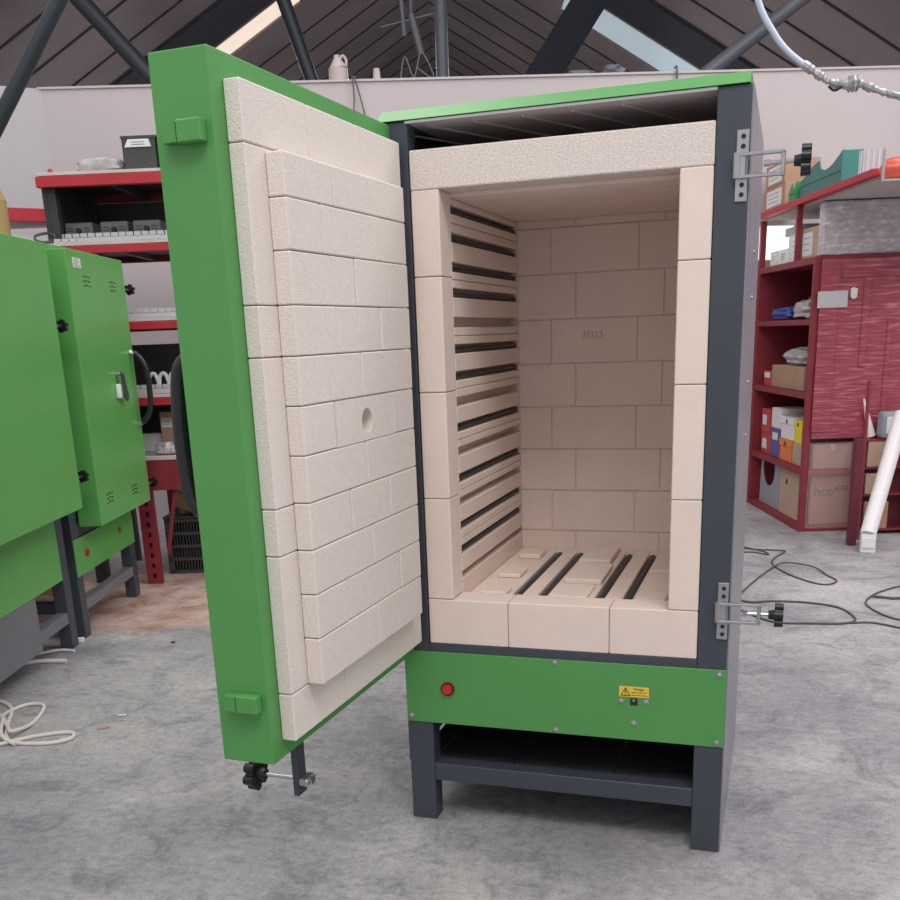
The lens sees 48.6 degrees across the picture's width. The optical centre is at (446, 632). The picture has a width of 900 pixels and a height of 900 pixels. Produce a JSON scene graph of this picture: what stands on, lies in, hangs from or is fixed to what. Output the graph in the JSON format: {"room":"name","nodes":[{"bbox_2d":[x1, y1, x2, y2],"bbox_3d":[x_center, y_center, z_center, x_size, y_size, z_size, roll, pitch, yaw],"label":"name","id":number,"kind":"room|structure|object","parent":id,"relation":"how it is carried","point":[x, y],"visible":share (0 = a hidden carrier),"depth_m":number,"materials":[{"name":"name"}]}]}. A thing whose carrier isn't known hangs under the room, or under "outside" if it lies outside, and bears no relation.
{"room":"kiln workshop","nodes":[
{"label":"kiln workshop","id":0,"kind":"room"},
{"bbox_2d":[0,86,51,233],"bbox_3d":[-2.933,-1.811,5.914,1.348,2.605,0.150,-11,19,-27],"label":"wall","id":1,"kind":"structure","parent":0,"point":[24,148],"depth_m":5.82,"materials":[{"name":"paint"}]},
{"bbox_2d":[0,501,899,899],"bbox_3d":[2.317,-1.600,9.296,22.000,0.120,29.000,3,17,18],"label":"floor","id":2,"kind":"structure","parent":0,"point":[148,805],"depth_m":2.63,"materials":[{"name":"concrete"}]},
{"bbox_2d":[0,702,45,745],"bbox_3d":[-1.456,0.257,3.304,0.603,0.028,0.230,14,23,43],"label":"cable","id":3,"kind":"object","parent":2,"relation":"on","point":[3,721],"visible":0.98,"depth_m":3.19,"materials":[{"name":"beige plastic"}]},
{"bbox_2d":[0,190,52,595],"bbox_3d":[-2.035,-1.140,4.694,0.180,1.950,0.180,-2,17,1],"label":"gas cylinder","id":4,"kind":"object","parent":2,"relation":"on","point":[4,217],"visible":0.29,"depth_m":4.46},
{"bbox_2d":[7,207,46,228],"bbox_3d":[-2.213,-1.366,5.600,0.423,1.879,0.360,-2,17,1],"label":"rack","id":5,"kind":"object","parent":2,"relation":"on","point":[19,218],"visible":0.16,"depth_m":5.18,"materials":[{"name":"metal"}]},
{"bbox_2d":[11,232,47,240],"bbox_3d":[-2.211,-2.072,5.357,0.240,0.120,0.200,-2,17,1],"label":"box","id":6,"kind":"object","parent":5,"relation":"on","point":[29,236],"visible":0.06,"depth_m":5.25,"materials":[{"name":"paper"}]},
{"bbox_2d":[0,699,75,745],"bbox_3d":[-1.546,0.296,3.209,0.798,0.012,0.363,12,22,40],"label":"cable","id":7,"kind":"object","parent":2,"relation":"on","point":[20,741],"visible":0.91,"depth_m":3.08,"materials":[{"name":"beige plastic"}]},
{"bbox_2d":[0,233,88,682],"bbox_3d":[-1.817,-0.526,3.317,0.830,1.545,1.174,-2,17,1],"label":"kiln","id":8,"kind":"object","parent":2,"relation":"on","point":[40,477],"visible":1,"depth_m":3.48,"materials":[{"name":"paint"}]},
{"bbox_2d":[24,659,66,665],"bbox_3d":[-1.630,0.123,3.793,0.351,0.017,0.050,-7,17,-15],"label":"cable","id":9,"kind":"object","parent":2,"relation":"on","point":[38,661],"visible":0.62,"depth_m":3.82,"materials":[{"name":"beige plastic"}]},
{"bbox_2d":[37,649,74,655],"bbox_3d":[-1.703,0.096,3.901,0.472,0.012,0.046,-8,17,-18],"label":"cable","id":10,"kind":"object","parent":2,"relation":"on","point":[53,650],"visible":0.61,"depth_m":3.96,"materials":[{"name":"beige plastic"}]},
{"bbox_2d":[36,243,157,637],"bbox_3d":[-1.777,-0.830,4.333,0.885,1.545,0.857,-2,17,1],"label":"kiln","id":11,"kind":"object","parent":2,"relation":"on","point":[89,290],"visible":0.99,"depth_m":4.14,"materials":[{"name":"paint"}]},
{"bbox_2d":[85,548,89,555],"bbox_3d":[-1.499,-0.336,4.161,0.008,0.032,0.032,-2,17,1],"label":"lamp","id":12,"kind":"object","parent":11,"relation":"attached to","point":[87,550],"depth_m":4.15,"materials":[{"name":"red"}]},
{"bbox_2d":[33,168,179,582],"bbox_3d":[-1.130,-1.276,5.086,1.514,1.921,0.654,-2,17,1],"label":"storage rack","id":13,"kind":"object","parent":2,"relation":"on","point":[130,195],"depth_m":4.91,"materials":[{"name":"metal"}]},
{"bbox_2d":[65,222,100,237],"bbox_3d":[-1.734,-1.900,4.770,0.128,0.098,0.152,-2,17,1],"label":"control unit","id":14,"kind":"object","parent":13,"relation":"on","point":[71,228],"visible":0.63,"depth_m":4.70,"materials":[{"name":"black plastic"}]},
{"bbox_2d":[76,156,124,170],"bbox_3d":[-1.601,-2.166,4.635,0.229,0.074,0.144,-2,17,1],"label":"plastic bag","id":15,"kind":"object","parent":13,"relation":"on","point":[98,163],"visible":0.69,"depth_m":4.57,"materials":[{"name":"plastic"}]},
{"bbox_2d":[54,230,167,242],"bbox_3d":[-1.289,-1.844,4.621,1.060,0.044,0.051,-2,17,1],"label":"tray","id":16,"kind":"object","parent":13,"relation":"on","point":[145,235],"visible":0.54,"depth_m":4.63,"materials":[{"name":"grey"}]},
{"bbox_2d":[100,221,133,236],"bbox_3d":[-1.566,-1.906,4.767,0.128,0.098,0.152,-2,17,1],"label":"control unit","id":17,"kind":"object","parent":13,"relation":"on","point":[115,226],"visible":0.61,"depth_m":4.70,"materials":[{"name":"black plastic"}]},
{"bbox_2d":[120,135,159,168],"bbox_3d":[-1.403,-2.219,4.655,0.163,0.150,0.211,-2,17,1],"label":"storage bin","id":18,"kind":"object","parent":13,"relation":"on","point":[139,151],"visible":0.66,"depth_m":4.56,"materials":[{"name":"black plastic"}]},
{"bbox_2d":[133,220,166,235],"bbox_3d":[-1.412,-1.911,4.763,0.128,0.098,0.152,-2,17,1],"label":"control unit","id":19,"kind":"object","parent":13,"relation":"on","point":[139,225],"visible":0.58,"depth_m":4.70,"materials":[{"name":"black plastic"}]},
{"bbox_2d":[128,308,175,318],"bbox_3d":[-1.351,-1.514,4.721,0.910,0.044,0.051,-2,17,1],"label":"tray","id":20,"kind":"object","parent":13,"relation":"on","point":[154,313],"visible":0.23,"depth_m":4.73,"materials":[{"name":"grey"}]},
{"bbox_2d":[137,384,169,394],"bbox_3d":[-1.258,-1.181,4.819,0.750,0.044,0.050,-2,17,1],"label":"tray","id":21,"kind":"object","parent":13,"relation":"on","point":[166,389],"visible":0.12,"depth_m":4.83,"materials":[{"name":"grey"}]},
{"bbox_2d":[150,372,158,383],"bbox_3d":[-1.436,-1.229,4.890,0.063,0.096,0.018,-2,17,1],"label":"grip","id":22,"kind":"object","parent":13,"relation":"on","point":[151,373],"visible":0.34,"depth_m":4.88,"materials":[{"name":"white plastic"}]},
{"bbox_2d":[158,371,168,383],"bbox_3d":[-1.386,-1.231,4.889,0.063,0.096,0.018,-2,17,1],"label":"grip","id":23,"kind":"object","parent":13,"relation":"on","point":[162,373],"visible":0.61,"depth_m":4.88,"materials":[{"name":"white plastic"}]},
{"bbox_2d":[138,451,187,583],"bbox_3d":[-1.099,-0.642,5.205,1.240,0.636,0.555,-2,17,1],"label":"workbench","id":24,"kind":"object","parent":2,"relation":"on","point":[163,467],"visible":0.23,"depth_m":4.95,"materials":[{"name":"metal"}]},
{"bbox_2d":[142,431,161,451],"bbox_3d":[-1.513,-0.984,5.131,0.135,0.090,0.120,-2,17,1],"label":"package","id":25,"kind":"object","parent":24,"relation":"on","point":[150,439],"visible":0.34,"depth_m":5.07,"materials":[{"name":"cardboard"}]},
{"bbox_2d":[156,441,175,453],"bbox_3d":[-1.368,-0.907,4.891,0.114,0.060,0.060,-2,17,1],"label":"wrapped bundle","id":26,"kind":"object","parent":24,"relation":"on","point":[167,447],"visible":0.79,"depth_m":4.87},
{"bbox_2d":[159,410,173,441],"bbox_3d":[-1.358,-1.027,5.063,0.140,0.200,0.162,-2,17,1],"label":"cardboard box","id":27,"kind":"object","parent":24,"relation":"on","point":[165,416],"visible":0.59,"depth_m":4.98,"materials":[{"name":"cardboard"}]},
{"bbox_2d":[163,508,203,573],"bbox_3d":[-1.260,-0.503,5.343,0.408,0.302,0.304,-2,17,1],"label":"plastic crate","id":28,"kind":"object","parent":2,"relation":"on","point":[179,563],"visible":0.38,"depth_m":5.22,"materials":[{"name":"plastic"}]},
{"bbox_2d":[175,490,191,513],"bbox_3d":[-1.353,-0.704,5.227,0.144,0.153,0.140,-2,17,1],"label":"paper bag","id":29,"kind":"object","parent":28,"relation":"on","point":[181,504],"visible":0.36,"depth_m":5.18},
{"bbox_2d":[148,44,811,851],"bbox_3d":[0.218,-0.289,2.170,1.001,1.596,1.400,3,17,18],"label":"kiln","id":30,"kind":"object","parent":2,"relation":"on","point":[461,394],"visible":1,"depth_m":2.06,"materials":[{"name":"paint"}]},
{"bbox_2d":[442,684,451,694],"bbox_3d":[0.000,0.135,2.354,0.025,0.025,0.005,3,17,18],"label":"lamp","id":31,"kind":"object","parent":30,"relation":"attached to","point":[446,688],"depth_m":2.35,"materials":[{"name":"red"}]},
{"bbox_2d":[441,725,693,780],"bbox_3d":[0.370,0.243,2.658,0.727,0.006,0.610,3,17,18],"label":"storage shelf","id":32,"kind":"object","parent":30,"relation":"attached to","point":[647,760],"depth_m":2.47,"materials":[{"name":"metal"}]},
{"bbox_2d":[630,698,637,704],"bbox_3d":[0.417,0.154,2.223,0.016,0.016,0.002,3,17,18],"label":"socket","id":33,"kind":"object","parent":30,"relation":"attached to","point":[633,701],"depth_m":2.22,"materials":[{"name":"black plastic"}]},
{"bbox_2d":[744,546,768,554],"bbox_3d":[1.598,-0.435,5.260,0.199,0.008,0.198,3,17,18],"label":"cable","id":34,"kind":"object","parent":2,"relation":"on","point":[744,546],"visible":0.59,"depth_m":5.21,"materials":[{"name":"grey plastic"}]},
{"bbox_2d":[742,547,836,592],"bbox_3d":[1.615,-0.316,4.838,0.463,0.020,1.110,2,17,13],"label":"cable","id":35,"kind":"object","parent":2,"relation":"on","point":[784,551],"visible":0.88,"depth_m":4.78,"materials":[{"name":"grey plastic"}]},
{"bbox_2d":[741,600,856,624],"bbox_3d":[1.411,-0.092,4.133,0.522,0.009,0.391,3,17,18],"label":"cable","id":36,"kind":"object","parent":2,"relation":"on","point":[791,601],"visible":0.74,"depth_m":4.07,"materials":[{"name":"grey plastic"}]},
{"bbox_2d":[747,168,899,531],"bbox_3d":[2.439,-1.498,5.585,0.962,1.796,1.785,-2,17,1],"label":"storage cabinet","id":37,"kind":"object","parent":2,"relation":"on","point":[851,334],"visible":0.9,"depth_m":5.45,"materials":[{"name":"red"}]},
{"bbox_2d":[761,432,770,454],"bbox_3d":[2.113,-1.212,6.370,0.162,0.125,0.190,-2,17,1],"label":"box","id":38,"kind":"object","parent":37,"relation":"on","point":[766,438],"visible":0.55,"depth_m":6.36,"materials":[{"name":"cardboard"}]},
{"bbox_2d":[761,408,771,433],"bbox_3d":[2.108,-1.349,6.345,0.162,0.150,0.180,-2,17,1],"label":"box","id":39,"kind":"object","parent":38,"relation":"on","point":[766,412],"visible":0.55,"depth_m":6.33,"materials":[{"name":"cardboard"}]},
{"bbox_2d":[764,370,771,385],"bbox_3d":[2.099,-1.607,6.289,0.162,0.090,0.140,-2,17,1],"label":"carton","id":40,"kind":"object","parent":37,"relation":"on","point":[767,373],"visible":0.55,"depth_m":6.28,"materials":[{"name":"cardboard"}]},
{"bbox_2d":[759,460,779,509],"bbox_3d":[2.116,-0.967,6.323,0.144,0.310,0.400,-2,17,1],"label":"holder","id":41,"kind":"object","parent":37,"relation":"on","point":[769,495],"visible":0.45,"depth_m":6.31,"materials":[{"name":"grey plastic"}]},
{"bbox_2d":[770,251,778,265],"bbox_3d":[2.072,-2.280,6.078,0.162,0.085,0.160,-2,17,1],"label":"carton","id":42,"kind":"object","parent":37,"relation":"on","point":[774,257],"visible":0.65,"depth_m":6.07,"materials":[{"name":"white paper"}]},
{"bbox_2d":[770,427,780,457],"bbox_3d":[2.110,-1.182,6.181,0.162,0.175,0.170,-2,17,1],"label":"box","id":43,"kind":"object","parent":37,"relation":"on","point":[775,432],"visible":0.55,"depth_m":6.17,"materials":[{"name":"blue"}]},
{"bbox_2d":[772,406,803,428],"bbox_3d":[2.105,-1.322,6.134,0.160,0.120,0.180,-2,17,1],"label":"carton","id":44,"kind":"object","parent":43,"relation":"on","point":[777,412],"visible":0.58,"depth_m":6.07,"materials":[{"name":"cardboard"}]},
{"bbox_2d":[764,181,795,211],"bbox_3d":[2.047,-2.592,5.938,0.202,0.125,0.410,-2,17,1],"label":"carton","id":45,"kind":"object","parent":37,"relation":"on","point":[776,196],"visible":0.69,"depth_m":5.87,"materials":[{"name":"cardboard"}]},
{"bbox_2d":[766,157,820,190],"bbox_3d":[2.042,-2.713,5.902,0.202,0.125,0.370,-2,17,1],"label":"carton","id":46,"kind":"object","parent":45,"relation":"on","point":[792,173],"visible":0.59,"depth_m":5.74,"materials":[{"name":"cardboard"}]},
{"bbox_2d":[778,248,788,263],"bbox_3d":[2.070,-2.230,5.910,0.162,0.085,0.170,-2,17,1],"label":"carton","id":47,"kind":"object","parent":37,"relation":"on","point":[783,254],"visible":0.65,"depth_m":5.90,"materials":[{"name":"white cardboard"}]},
{"bbox_2d":[771,307,796,319],"bbox_3d":[2.086,-1.938,6.057,0.177,0.077,0.416,-2,17,1],"label":"bag","id":48,"kind":"object","parent":37,"relation":"on","point":[787,313],"visible":0.74,"depth_m":5.99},
{"bbox_2d":[779,437,793,462],"bbox_3d":[2.138,-1.099,5.981,0.230,0.128,0.228,-2,17,1],"label":"lidded box","id":49,"kind":"object","parent":37,"relation":"on","point":[786,446],"visible":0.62,"depth_m":5.96,"materials":[{"name":"orange"}]},
{"bbox_2d":[781,415,803,440],"bbox_3d":[2.133,-1.219,5.932,0.230,0.128,0.243,-2,17,1],"label":"lidded box","id":50,"kind":"object","parent":49,"relation":"on","point":[787,422],"visible":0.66,"depth_m":5.92,"materials":[{"name":"white cardboard"}]},
{"bbox_2d":[771,364,806,390],"bbox_3d":[2.164,-1.517,5.908,0.300,0.130,0.600,-2,17,1],"label":"carton","id":51,"kind":"object","parent":37,"relation":"on","point":[788,376],"visible":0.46,"depth_m":5.88,"materials":[{"name":"cardboard"}]},
{"bbox_2d":[783,346,807,364],"bbox_3d":[2.164,-1.631,5.867,0.288,0.108,0.600,-2,17,1],"label":"packaging","id":52,"kind":"object","parent":51,"relation":"in","point":[796,356],"visible":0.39,"depth_m":5.83,"materials":[{"name":"white"}]},
{"bbox_2d":[778,467,808,522],"bbox_3d":[2.045,-0.821,5.903,0.032,0.275,0.430,-2,17,1],"label":"cardboard box","id":53,"kind":"object","parent":37,"relation":"on","point":[789,481],"visible":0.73,"depth_m":5.92,"materials":[{"name":"brown cardboard"}]},
{"bbox_2d":[788,181,800,201],"bbox_3d":[1.992,-2.480,5.612,0.104,0.100,0.120,-2,17,1],"label":"crate","id":54,"kind":"object","parent":37,"relation":"on","point":[794,193],"visible":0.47,"depth_m":5.57,"materials":[{"name":"green plastic"}]},
{"bbox_2d":[788,234,801,261],"bbox_3d":[2.066,-2.204,5.709,0.162,0.150,0.210,-2,17,1],"label":"carton","id":55,"kind":"object","parent":37,"relation":"on","point":[792,237],"visible":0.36,"depth_m":5.75,"materials":[{"name":"cardboard"}]},
{"bbox_2d":[785,223,818,236],"bbox_3d":[2.078,-2.321,5.752,0.160,0.045,0.300,-2,17,1],"label":"carton","id":56,"kind":"object","parent":55,"relation":"on","point":[790,231],"visible":0.3,"depth_m":5.73,"materials":[{"name":"grey cardboard"}]},
{"bbox_2d":[792,442,801,465],"bbox_3d":[2.106,-1.024,5.743,0.160,0.125,0.240,-2,17,1],"label":"carton","id":57,"kind":"object","parent":37,"relation":"on","point":[796,453],"visible":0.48,"depth_m":5.78,"materials":[{"name":"cardboard"}]},
{"bbox_2d":[794,420,802,443],"bbox_3d":[2.121,-1.159,5.747,0.202,0.128,0.125,-2,17,1],"label":"box","id":58,"kind":"object","parent":57,"relation":"on","point":[798,432],"visible":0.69,"depth_m":5.74,"materials":[{"name":"yellow"}]},
{"bbox_2d":[793,299,810,319],"bbox_3d":[2.084,-1.847,5.691,0.182,0.112,0.338,-2,17,1],"label":"bag","id":59,"kind":"object","parent":37,"relation":"on","point":[801,310],"visible":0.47,"depth_m":5.65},
{"bbox_2d":[801,225,818,258],"bbox_3d":[2.063,-2.136,5.463,0.162,0.160,0.260,-2,17,1],"label":"carton","id":60,"kind":"object","parent":37,"relation":"on","point":[809,247],"visible":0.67,"depth_m":5.45,"materials":[{"name":"cardboard"}]},
{"bbox_2d":[807,474,850,523],"bbox_3d":[2.227,-0.759,5.673,0.330,0.275,0.022,-2,17,1],"label":"printed box","id":61,"kind":"object","parent":37,"relation":"on","point":[828,494],"visible":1,"depth_m":5.67,"materials":[{"name":"cardboard"}]},
{"bbox_2d":[800,148,863,197],"bbox_3d":[2.002,-2.392,5.221,0.104,0.155,0.620,-2,17,1],"label":"crate","id":62,"kind":"object","parent":37,"relation":"on","point":[845,166],"visible":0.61,"depth_m":5.04,"materials":[{"name":"teal plastic"}]},
{"bbox_2d":[811,443,852,468],"bbox_3d":[2.163,-0.992,5.606,0.220,0.136,0.022,-2,17,1],"label":"carton","id":63,"kind":"object","parent":37,"relation":"on","point":[824,456],"visible":1,"depth_m":5.60,"materials":[{"name":"cardboard"}]},
{"bbox_2d":[817,198,899,255],"bbox_3d":[2.427,-2.149,5.271,0.900,0.268,0.075,-2,17,1],"label":"goods","id":64,"kind":"object","parent":37,"relation":"on","point":[871,226],"visible":0.92,"depth_m":5.24,"materials":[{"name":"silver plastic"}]},
{"bbox_2d":[858,147,886,173],"bbox_3d":[2.015,-2.228,4.732,0.024,0.120,0.137,-17,22,-41],"label":"sheets","id":65,"kind":"object","parent":37,"relation":"on","point":[878,149],"visible":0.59,"depth_m":4.73,"materials":[{"name":"white paper"}]},
{"bbox_2d":[878,149,899,181],"bbox_3d":[2.184,-2.061,4.393,0.575,0.130,0.130,-2,17,1],"label":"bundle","id":66,"kind":"object","parent":37,"relation":"on","point":[892,165],"depth_m":4.38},
{"bbox_2d":[846,438,863,545],"bbox_3d":[2.138,-0.735,5.229,0.040,0.560,0.040,-2,17,1],"label":"steel post","id":67,"kind":"object","parent":2,"relation":"on","point":[858,445],"visible":1,"depth_m":5.21,"materials":[{"name":"metal"}]},
{"bbox_2d":[856,380,871,539],"bbox_3d":[2.230,-0.918,5.344,0.019,0.839,0.081,4,18,21],"label":"bar","id":68,"kind":"object","parent":2,"relation":"on","point":[869,381],"visible":0.8,"depth_m":5.32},
{"bbox_2d":[851,621,899,628],"bbox_3d":[1.708,-0.026,3.872,0.263,0.008,0.053,10,21,36],"label":"cable","id":69,"kind":"object","parent":2,"relation":"on","point":[860,622],"visible":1,"depth_m":3.92,"materials":[{"name":"grey plastic"}]},
{"bbox_2d":[859,410,899,552],"bbox_3d":[2.267,-0.789,5.170,0.085,0.688,0.466,11,21,38],"label":"tube","id":70,"kind":"object","parent":2,"relation":"on","point":[884,476],"visible":1,"depth_m":5.12,"materials":[{"name":"white"}]},
{"bbox_2d":[860,438,899,530],"bbox_3d":[2.412,-0.812,5.521,0.294,0.520,0.100,-2,17,1],"label":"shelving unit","id":71,"kind":"object","parent":2,"relation":"on","point":[893,516],"visible":0.12,"depth_m":5.57,"materials":[{"name":"metal"}]},
{"bbox_2d":[863,398,875,437],"bbox_3d":[2.312,-1.176,5.460,0.084,0.213,0.052,-2,17,1],"label":"cone","id":72,"kind":"object","parent":71,"relation":"on","point":[871,432],"visible":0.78,"depth_m":5.46,"materials":[{"name":"white"}]},
{"bbox_2d":[863,472,876,493],"bbox_3d":[2.351,-0.827,5.506,0.110,0.110,0.080,-2,17,1],"label":"carton","id":73,"kind":"object","parent":71,"relation":"on","point":[869,477],"visible":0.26,"depth_m":5.47,"materials":[{"name":"cardboard"}]},
{"bbox_2d":[860,500,888,528],"bbox_3d":[2.372,-0.660,5.556,0.130,0.150,0.080,-2,17,1],"label":"carton","id":74,"kind":"object","parent":71,"relation":"on","point":[883,522],"visible":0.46,"depth_m":5.52,"materials":[{"name":"cardboard"}]},
{"bbox_2d":[865,441,885,466],"bbox_3d":[2.352,-0.982,5.460,0.125,0.135,0.080,-2,17,1],"label":"carton","id":75,"kind":"object","parent":71,"relation":"on","point":[874,450],"visible":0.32,"depth_m":5.42,"materials":[{"name":"cardboard"}]},
{"bbox_2d":[867,438,886,441],"bbox_3d":[2.402,-1.056,5.448,0.270,0.010,0.100,-2,17,1],"label":"shelf","id":76,"kind":"object","parent":71,"relation":"attached to","point":[868,439],"depth_m":5.40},
{"bbox_2d":[860,525,899,530],"bbox_3d":[2.420,-0.587,5.588,0.270,0.010,0.100,-2,17,1],"label":"shelf","id":77,"kind":"object","parent":71,"relation":"attached to","point":[888,527],"depth_m":5.54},
{"bbox_2d":[862,491,899,495],"bbox_3d":[2.413,-0.774,5.532,0.270,0.010,0.100,-2,17,1],"label":"shelf","id":78,"kind":"object","parent":71,"relation":"attached to","point":[891,493],"depth_m":5.49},
{"bbox_2d":[865,464,899,468],"bbox_3d":[2.408,-0.916,5.489,0.270,0.010,0.100,-2,17,1],"label":"shelf","id":79,"kind":"object","parent":71,"relation":"attached to","point":[898,465],"depth_m":5.44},
{"bbox_2d":[876,411,894,438],"bbox_3d":[2.409,-1.129,5.419,0.120,0.145,0.094,-2,17,1],"label":"tub","id":80,"kind":"object","parent":71,"relation":"on","point":[885,418],"visible":0.7,"depth_m":5.39,"materials":[{"name":"grey plastic"}]},
{"bbox_2d":[865,585,899,620],"bbox_3d":[1.901,-0.135,4.215,0.273,0.008,0.651,2,17,13],"label":"cable","id":81,"kind":"object","parent":2,"relation":"on","point":[869,597],"visible":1,"depth_m":4.16,"materials":[{"name":"grey plastic"}]},
{"bbox_2d":[871,595,899,599],"bbox_3d":[1.912,-0.151,4.259,0.185,0.012,0.042,1,17,12],"label":"cable","id":82,"kind":"object","parent":2,"relation":"on","point":[872,596],"visible":1,"depth_m":4.26,"materials":[{"name":"grey plastic"}]},
{"bbox_2d":[0,0,899,87],"bbox_3d":[-0.199,-7.118,15.097,16.000,4.920,19.000,-2,17,1],"label":"ceiling","id":83,"kind":"structure","parent":0,"point":[132,16],"depth_m":10.75,"materials":[{"name":"metal"}]},
{"bbox_2d":[0,0,68,137],"bbox_3d":[-1.650,-2.361,4.012,1.073,1.420,0.060,-2,17,1],"label":"tube","id":84,"kind":"object","parent":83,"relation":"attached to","point":[53,11],"visible":1,"depth_m":4.01,"materials":[{"name":"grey metal"}]},
{"bbox_2d":[69,0,150,83],"bbox_3d":[-2.396,-4.269,7.104,1.138,1.274,0.117,-2,17,1],"label":"tube","id":85,"kind":"object","parent":83,"relation":"attached to","point":[89,10],"visible":0.48,"depth_m":7.07,"materials":[{"name":"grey metal"}]},
{"bbox_2d":[110,0,273,84],"bbox_3d":[-4.238,-5.806,11.521,8.000,4.850,0.900,-2,17,1],"label":"trim","id":86,"kind":"structure","parent":83,"relation":"attached to","point":[222,18],"depth_m":11.08,"materials":[{"name":"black metal"}]},
{"bbox_2d":[0,0,434,85],"bbox_3d":[-4.213,-6.442,13.589,8.000,4.815,14.428,-2,17,1],"label":"trim","id":87,"kind":"structure","parent":83,"relation":"attached to","point":[33,21],"depth_m":13.11,"materials":[{"name":"grey"}]},
{"bbox_2d":[216,0,299,53],"bbox_3d":[-3.301,-6.709,12.205,3.100,1.880,0.550,-2,17,1],"label":"window","id":88,"kind":"structure","parent":83,"relation":"attached to","point":[271,13],"depth_m":12.05,"materials":[{"name":"beige"}]},
{"bbox_2d":[276,0,318,79],"bbox_3d":[-1.229,-4.834,7.965,0.490,1.258,0.107,-2,17,1],"label":"tube","id":89,"kind":"object","parent":83,"relation":"attached to","point":[286,8],"visible":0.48,"depth_m":7.95,"materials":[{"name":"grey metal"}]},
{"bbox_2d":[434,0,448,76],"bbox_3d":[-0.060,-5.304,7.810,0.128,4.001,0.109,3,17,18],"label":"post","id":90,"kind":"object","parent":83,"relation":"attached to","point":[440,6],"visible":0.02,"depth_m":7.94,"materials":[{"name":"grey metal"}]},
{"bbox_2d":[380,0,433,54],"bbox_3d":[-0.322,-4.966,7.914,0.433,0.687,0.052,-2,17,1],"label":"bracket","id":91,"kind":"object","parent":90,"relation":"hanging from","point":[412,18],"visible":0.97,"depth_m":7.94,"materials":[{"name":"grey metal"}]},
{"bbox_2d":[525,0,608,74],"bbox_3d":[1.083,-4.932,7.907,1.116,1.410,0.260,-2,17,1],"label":"roof beam","id":92,"kind":"structure","parent":83,"relation":"attached to","point":[579,17],"depth_m":7.90,"materials":[{"name":"black metal"}]},
{"bbox_2d":[561,0,697,70],"bbox_3d":[2.898,-6.902,12.254,2.900,1.760,0.900,-2,17,1],"label":"window","id":93,"kind":"structure","parent":83,"relation":"attached to","point":[608,25],"depth_m":12.18,"materials":[{"name":"blue"}]},
{"bbox_2d":[429,0,899,75],"bbox_3d":[3.781,-6.700,13.414,8.000,4.815,14.428,-2,17,1],"label":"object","id":94,"kind":"structure","parent":83,"relation":"attached to","point":[693,1],"depth_m":13.02,"materials":[{"name":"grey"}]},
{"bbox_2d":[605,0,759,69],"bbox_3d":[3.756,-6.064,11.346,8.000,4.850,0.900,-2,17,1],"label":"trim","id":95,"kind":"structure","parent":83,"relation":"attached to","point":[650,17],"depth_m":11.09,"materials":[{"name":"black metal"}]},
{"bbox_2d":[700,0,810,69],"bbox_3d":[2.291,-4.305,7.035,1.194,0.862,0.098,-2,17,1],"label":"tube","id":96,"kind":"object","parent":83,"relation":"attached to","point":[786,10],"visible":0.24,"depth_m":7.03,"materials":[{"name":"grey metal"}]},
{"bbox_2d":[41,68,899,529],"bbox_3d":[1.377,-2.128,6.425,7.402,2.600,0.150,-3,17,-3],"label":"wall","id":97,"kind":"structure","parent":0,"point":[796,108],"depth_m":6.02,"materials":[{"name":"paint"}]},
{"bbox_2d":[351,76,354,109],"bbox_3d":[-0.552,-3.124,5.930,0.033,0.335,0.080,1,17,12],"label":"hanging wire","id":98,"kind":"object","parent":97,"relation":"hanging from","point":[351,76],"visible":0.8,"depth_m":5.88,"materials":[{"name":"grey"}]},
{"bbox_2d":[354,75,365,114],"bbox_3d":[-0.516,-3.121,5.917,0.107,0.335,0.061,12,22,40],"label":"hanging wire","id":99,"kind":"object","parent":97,"relation":"hanging from","point":[354,75],"visible":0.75,"depth_m":5.88,"materials":[{"name":"grey"}]},
{"bbox_2d":[36,65,899,89],"bbox_3d":[1.325,-3.379,6.056,7.436,0.012,0.182,-3,17,-3],"label":"trim","id":100,"kind":"structure","parent":97,"relation":"on","point":[889,66],"depth_m":5.92,"materials":[{"name":"paint"}]},
{"bbox_2d":[329,54,347,79],"bbox_3d":[-0.644,-3.340,5.902,0.117,0.145,0.116,-2,17,1],"label":"plastic jug","id":101,"kind":"object","parent":100,"relation":"on","point":[338,69],"visible":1,"depth_m":5.87,"materials":[{"name":"grey"}]},
{"bbox_2d":[373,68,380,78],"bbox_3d":[-0.417,-3.313,5.925,0.048,0.065,0.048,-2,17,1],"label":"cup","id":102,"kind":"object","parent":100,"relation":"on","point":[376,71],"visible":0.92,"depth_m":5.91,"materials":[{"name":"grey plastic"}]},
{"bbox_2d":[400,52,433,77],"bbox_3d":[-0.179,-3.372,5.934,0.208,0.149,0.008,-3,17,-3],"label":"wire tangle","id":103,"kind":"object","parent":100,"relation":"on","point":[421,52],"visible":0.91,"depth_m":5.93,"materials":[{"name":"grey metal"}]},
{"bbox_2d":[567,70,594,73],"bbox_3d":[0.810,-3.368,6.008,0.189,0.031,0.066,-2,17,1],"label":"scrap","id":104,"kind":"object","parent":100,"relation":"on","point":[572,71],"visible":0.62,"depth_m":5.98,"materials":[{"name":"grey metal"}]},
{"bbox_2d":[603,64,625,72],"bbox_3d":[1.007,-3.393,6.013,0.144,0.061,0.070,-2,17,1],"label":"scrap","id":105,"kind":"object","parent":100,"relation":"on","point":[609,68],"visible":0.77,"depth_m":5.99,"materials":[{"name":"grey metal"}]},
{"bbox_2d":[758,226,793,259],"bbox_3d":[1.992,-2.487,6.387,0.464,0.205,0.020,-3,17,-3],"label":"window","id":106,"kind":"structure","parent":97,"relation":"in","point":[776,240],"depth_m":6.38,"materials":[{"name":"white"}]},
{"bbox_2d":[755,0,899,100],"bbox_3d":[1.389,-2.295,3.471,0.834,0.896,0.058,-2,17,0],"label":"air hose","id":107,"kind":"object","parent":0,"point":[852,83],"visible":1,"depth_m":3.55,"materials":[{"name":"white"}]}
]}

